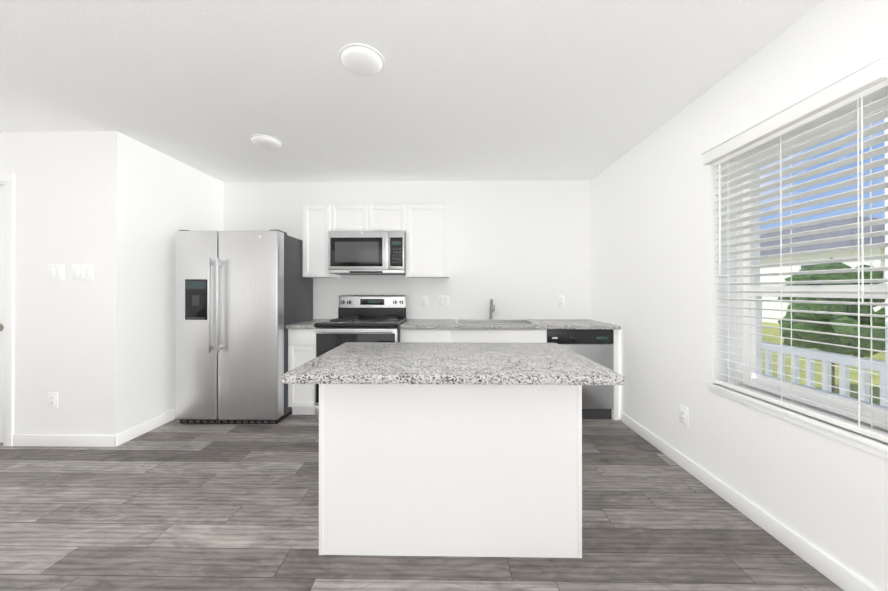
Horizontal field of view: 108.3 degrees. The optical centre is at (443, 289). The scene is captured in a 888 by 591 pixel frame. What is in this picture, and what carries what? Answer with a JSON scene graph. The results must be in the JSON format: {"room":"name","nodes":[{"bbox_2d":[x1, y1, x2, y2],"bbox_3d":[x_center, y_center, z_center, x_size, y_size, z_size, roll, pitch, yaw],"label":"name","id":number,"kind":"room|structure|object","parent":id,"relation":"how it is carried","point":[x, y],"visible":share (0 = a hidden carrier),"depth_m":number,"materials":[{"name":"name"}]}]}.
{"room":"kitchen","nodes":[
{"label":"kitchen","id":0,"kind":"room"},
{"bbox_2d":[0,131,131,434],"bbox_3d":[-3.621,-0.008,2.561,2.174,2.440,0.120,0,0,1],"label":"wall","id":1,"kind":"structure","parent":0,"point":[73,205],"depth_m":2.49,"materials":[{"name":"white paint"}]},
{"bbox_2d":[0,185,3,442],"bbox_3d":[-3.811,0.192,2.515,0.784,2.021,0.090,0,0,1],"label":"door","id":2,"kind":"structure","parent":1,"relation":"in","point":[1,302],"depth_m":2.52,"materials":[{"name":"white wood"}]},
{"bbox_2d":[0,173,14,445],"bbox_3d":[-3.810,0.155,2.554,0.950,2.114,0.138,0,0,1],"label":"door frame","id":3,"kind":"structure","parent":1,"relation":"attached to","point":[7,180],"depth_m":2.48,"materials":[{"name":"white wood"}]},
{"bbox_2d":[48,392,57,407],"bbox_3d":[-3.029,0.857,2.485,0.075,0.120,0.010,0,0,1],"label":"outlet","id":4,"kind":"object","parent":1,"relation":"attached to","point":[52,399],"visible":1,"depth_m":2.48,"materials":[{"name":"white plastic"}]},
{"bbox_2d":[48,264,63,279],"bbox_3d":[-3.009,-0.133,2.488,0.125,0.125,0.009,0,0,1],"label":"switch plate","id":5,"kind":"object","parent":1,"relation":"attached to","point":[55,271],"visible":1,"depth_m":2.49,"materials":[{"name":"white plastic"}]},
{"bbox_2d":[13,434,116,446],"bbox_3d":[-2.928,1.168,2.480,0.813,0.088,0.014,0,0,1],"label":"baseboard","id":6,"kind":"structure","parent":1,"relation":"attached to","point":[65,440],"depth_m":2.47,"materials":[{"name":"white wood"}]},
{"bbox_2d":[72,264,93,279],"bbox_3d":[-2.799,-0.133,2.485,0.170,0.125,0.009,0,0,1],"label":"switch plate","id":7,"kind":"object","parent":1,"relation":"attached to","point":[82,271],"visible":1,"depth_m":2.48,"materials":[{"name":"white plastic"}]},
{"bbox_2d":[132,139,222,427],"bbox_3d":[-2.586,-0.006,3.133,0.120,2.440,1.054,0,0,1],"label":"wall","id":8,"kind":"structure","parent":0,"point":[171,196],"depth_m":2.84,"materials":[{"name":"white paint"}]},
{"bbox_2d":[115,410,174,446],"bbox_3d":[-2.520,1.170,3.061,0.014,0.088,1.188,0,0,1],"label":"baseboard","id":9,"kind":"structure","parent":8,"relation":"attached to","point":[135,432],"depth_m":2.69,"materials":[{"name":"white wood"}]},
{"bbox_2d":[223,180,590,319],"bbox_3d":[-0.343,-0.004,3.687,4.589,2.440,0.120,0,0,1],"label":"wall","id":10,"kind":"structure","parent":0,"point":[519,249],"depth_m":3.62,"materials":[{"name":"white paint"}]},
{"bbox_2d":[303,205,339,277],"bbox_3d":[-1.322,-0.503,3.481,0.289,0.750,0.318,0,0,1],"label":"upper cabinet","id":11,"kind":"object","parent":10,"relation":"attached to","point":[316,218],"depth_m":3.33,"materials":[{"name":"white wood"}]},
{"bbox_2d":[331,205,374,230],"bbox_3d":[-0.957,-0.739,3.477,0.441,0.278,0.318,0,0,1],"label":"upper cabinet","id":12,"kind":"object","parent":10,"relation":"attached to","point":[343,217],"depth_m":3.32,"materials":[{"name":"white wood"}]},
{"bbox_2d":[328,231,404,274],"bbox_3d":[-0.788,-0.380,3.427,0.774,0.433,0.403,0,0,1],"label":"microwave","id":13,"kind":"object","parent":12,"relation":"attached to","point":[366,252],"visible":1,"depth_m":3.25,"materials":[{"name":"grey metal"}]},
{"bbox_2d":[375,205,406,231],"bbox_3d":[-0.619,-0.739,3.472,0.442,0.278,0.318,0,0,1],"label":"upper cabinet","id":14,"kind":"object","parent":10,"relation":"attached to","point":[387,217],"depth_m":3.32,"materials":[{"name":"white wood"}]},
{"bbox_2d":[421,296,427,305],"bbox_3d":[-0.218,0.131,3.621,0.075,0.120,0.009,0,0,1],"label":"switch plate","id":15,"kind":"object","parent":10,"relation":"attached to","point":[424,300],"visible":1,"depth_m":3.62,"materials":[{"name":"white plastic"}]},
{"bbox_2d":[405,204,448,277],"bbox_3d":[-0.171,-0.503,3.465,0.453,0.750,0.318,0,0,1],"label":"upper cabinet","id":16,"kind":"object","parent":10,"relation":"attached to","point":[425,227],"depth_m":3.31,"materials":[{"name":"white wood"}]},
{"bbox_2d":[438,296,448,305],"bbox_3d":[-0.003,0.131,3.617,0.120,0.120,0.010,0,0,1],"label":"electrical outlet","id":17,"kind":"object","parent":10,"relation":"attached to","point":[443,300],"visible":1,"depth_m":3.62,"materials":[{"name":"white plastic"}]},
{"bbox_2d":[558,296,564,305],"bbox_3d":[1.317,0.130,3.598,0.075,0.120,0.010,0,0,1],"label":"electrical outlet","id":18,"kind":"object","parent":10,"relation":"attached to","point":[561,300],"visible":1,"depth_m":3.60,"materials":[{"name":"white plastic"}]},
{"bbox_2d":[0,0,823,181],"bbox_3d":[-1.483,-1.265,0.005,6.763,0.060,7.524,0,0,1],"label":"ceiling","id":19,"kind":"structure","parent":0,"point":[506,90],"depth_m":1.86,"materials":[{"name":"white paint"}]},
{"bbox_2d":[249,134,282,149],"bbox_3d":[-1.475,-1.205,2.663,0.248,0.044,0.248,0,0,1],"label":"ceiling light","id":20,"kind":"object","parent":19,"relation":"attached to","point":[266,142],"visible":1,"depth_m":2.61,"materials":[{"name":"white"}]},
{"bbox_2d":[338,43,384,75],"bbox_3d":[-0.440,-1.209,1.722,0.240,0.043,0.240,0,0,1],"label":"ceiling light","id":21,"kind":"object","parent":19,"relation":"attached to","point":[359,59],"visible":1,"depth_m":1.68,"materials":[{"name":"white"}]},
{"bbox_2d":[0,413,843,590],"bbox_3d":[-1.483,1.235,-0.002,6.763,0.060,7.524,0,0,1],"label":"floor","id":22,"kind":"structure","parent":0,"point":[175,505],"depth_m":1.62,"materials":[{"name":"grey wood"}]},
{"bbox_2d":[175,230,312,423],"bbox_3d":[-1.940,0.338,3.212,0.927,1.752,0.824,0,0,1],"label":"fridge","id":23,"kind":"object","parent":22,"relation":"on","point":[243,299],"visible":0.98,"depth_m":2.86,"materials":[{"name":"grey metal"}]},
{"bbox_2d":[286,319,330,414],"bbox_3d":[-1.325,0.775,3.313,0.295,0.880,0.646,0,0,1],"label":"base cabinet","id":24,"kind":"object","parent":22,"relation":"on","point":[301,351],"depth_m":3.02,"materials":[{"name":"white wood"}]},
{"bbox_2d":[314,295,406,418],"bbox_3d":[-0.794,0.637,3.224,0.760,1.155,0.776,0,0,1],"label":"range","id":25,"kind":"object","parent":22,"relation":"on","point":[371,318],"visible":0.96,"depth_m":2.96,"materials":[{"name":"grey metal"}]},
{"bbox_2d":[319,386,581,557],"bbox_3d":[0.029,0.788,1.720,1.192,0.844,0.539,0,0,1],"label":"kitchen island","id":26,"kind":"object","parent":22,"relation":"on","point":[458,449],"depth_m":1.45,"materials":[{"name":"white"}]},
{"bbox_2d":[282,342,623,385],"bbox_3d":[0.035,0.348,1.615,1.312,0.036,0.779,0,0,1],"label":"island countertop","id":27,"kind":"structure","parent":26,"relation":"on","point":[351,363],"depth_m":1.39,"materials":[{"name":"grey stone"}]},
{"bbox_2d":[399,299,620,419],"bbox_3d":[0.611,0.657,3.286,2.042,1.114,0.646,0,0,1],"label":"base cabinet","id":28,"kind":"object","parent":22,"relation":"on","point":[490,330],"depth_m":3.00,"materials":[{"name":"white wood"}]},
{"bbox_2d":[490,299,494,318],"bbox_3d":[0.529,0.218,3.512,0.067,0.234,0.157,0,0,1],"label":"faucet","id":29,"kind":"object","parent":28,"relation":"on","point":[491,301],"depth_m":3.55,"materials":[{"name":"silver metal"}]},
{"bbox_2d":[455,319,537,323],"bbox_3d":[0.518,0.428,3.310,0.796,0.194,0.456,0,0,1],"label":"sink","id":30,"kind":"object","parent":28,"relation":"in","point":[457,321],"depth_m":3.51,"materials":[{"name":"silver metal"}]},
{"bbox_2d":[546,329,613,418],"bbox_3d":[1.273,0.794,3.278,0.608,0.840,0.608,0,0,1],"label":"dishwasher","id":31,"kind":"object","parent":22,"relation":"on","point":[595,345],"visible":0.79,"depth_m":2.98,"materials":[{"name":"grey"}]},
{"bbox_2d":[591,0,887,590],"bbox_3d":[1.728,-0.015,-0.045,0.260,2.440,7.524,0,0,1],"label":"wall","id":32,"kind":"structure","parent":0,"point":[655,288],"depth_m":1.95,"materials":[{"name":"white paint"}]},
{"bbox_2d":[680,405,687,425],"bbox_3d":[1.625,0.854,2.177,0.010,0.120,0.075,0,0,1],"label":"outlet","id":33,"kind":"object","parent":32,"relation":"attached to","point":[683,415],"visible":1,"depth_m":2.17,"materials":[{"name":"white plastic"}]},
{"bbox_2d":[622,413,876,590],"bbox_3d":[1.586,1.160,-0.376,0.014,0.088,6.625,0,0,1],"label":"baseboard","id":34,"kind":"structure","parent":32,"relation":"attached to","point":[837,574],"depth_m":1.61,"materials":[{"name":"white wood"}]},
{"bbox_2d":[701,54,887,164],"bbox_3d":[1.594,-0.800,1.558,0.051,0.080,0.822,0,0,1],"label":"blind valance","id":35,"kind":"object","parent":32,"relation":"attached to","point":[867,75],"visible":1,"depth_m":1.39,"materials":[{"name":"white plastic"}]},
{"bbox_2d":[706,95,887,459],"bbox_3d":[1.732,-0.086,1.554,0.267,1.410,0.830,0,0,1],"label":"window","id":36,"kind":"structure","parent":32,"relation":"in","point":[845,405],"depth_m":1.59,"materials":[{"name":"white plastic"}]},
{"bbox_2d":[714,79,887,442],"bbox_3d":[1.653,-0.110,1.555,0.068,1.355,0.774,0,0,1],"label":"window blinds","id":37,"kind":"object","parent":36,"relation":"attached to","point":[873,92],"visible":1,"depth_m":1.43,"materials":[{"name":"white plastic"}]},
{"label":"outside","id":38,"kind":"structure","parent":0,"visible":0},
{"bbox_2d":[762,322,884,404],"bbox_3d":[46.208,1.811,19.169,88.057,0.100,120.000,0,0,1],"label":"ground","id":39,"kind":"structure","parent":38,"point":[875,377],"depth_m":6.83,"materials":[{"name":"green plant"}]},
{"bbox_2d":[760,217,884,323],"bbox_3d":[22.739,-1.188,19.516,12.000,5.900,15.000,0,0,1],"label":"house","id":40,"kind":"structure","parent":39,"relation":"on","point":[881,251],"depth_m":16.09,"materials":[{"name":"white"}]},
{"bbox_2d":[777,258,884,392],"bbox_3d":[5.710,0.623,4.745,1.314,2.192,1.216,0,0,1],"label":"tree","id":41,"kind":"object","parent":39,"relation":"on","point":[864,309],"depth_m":4.57,"materials":[{"name":"green plant"}]},
{"bbox_3d":[2.735,1.522,2.294,1.607,0.380,13.000,0,0,1],"label":"porch","id":42,"kind":"object","parent":39,"relation":"on","visible":0},
{"bbox_2d":[762,117,887,406],"bbox_3d":[3.289,-0.028,2.291,0.120,2.720,12.120,0,0,1],"label":"rail","id":43,"kind":"object","parent":42,"relation":"on","point":[842,363],"depth_m":2.64,"materials":[{"name":"white wood"}]}
]}

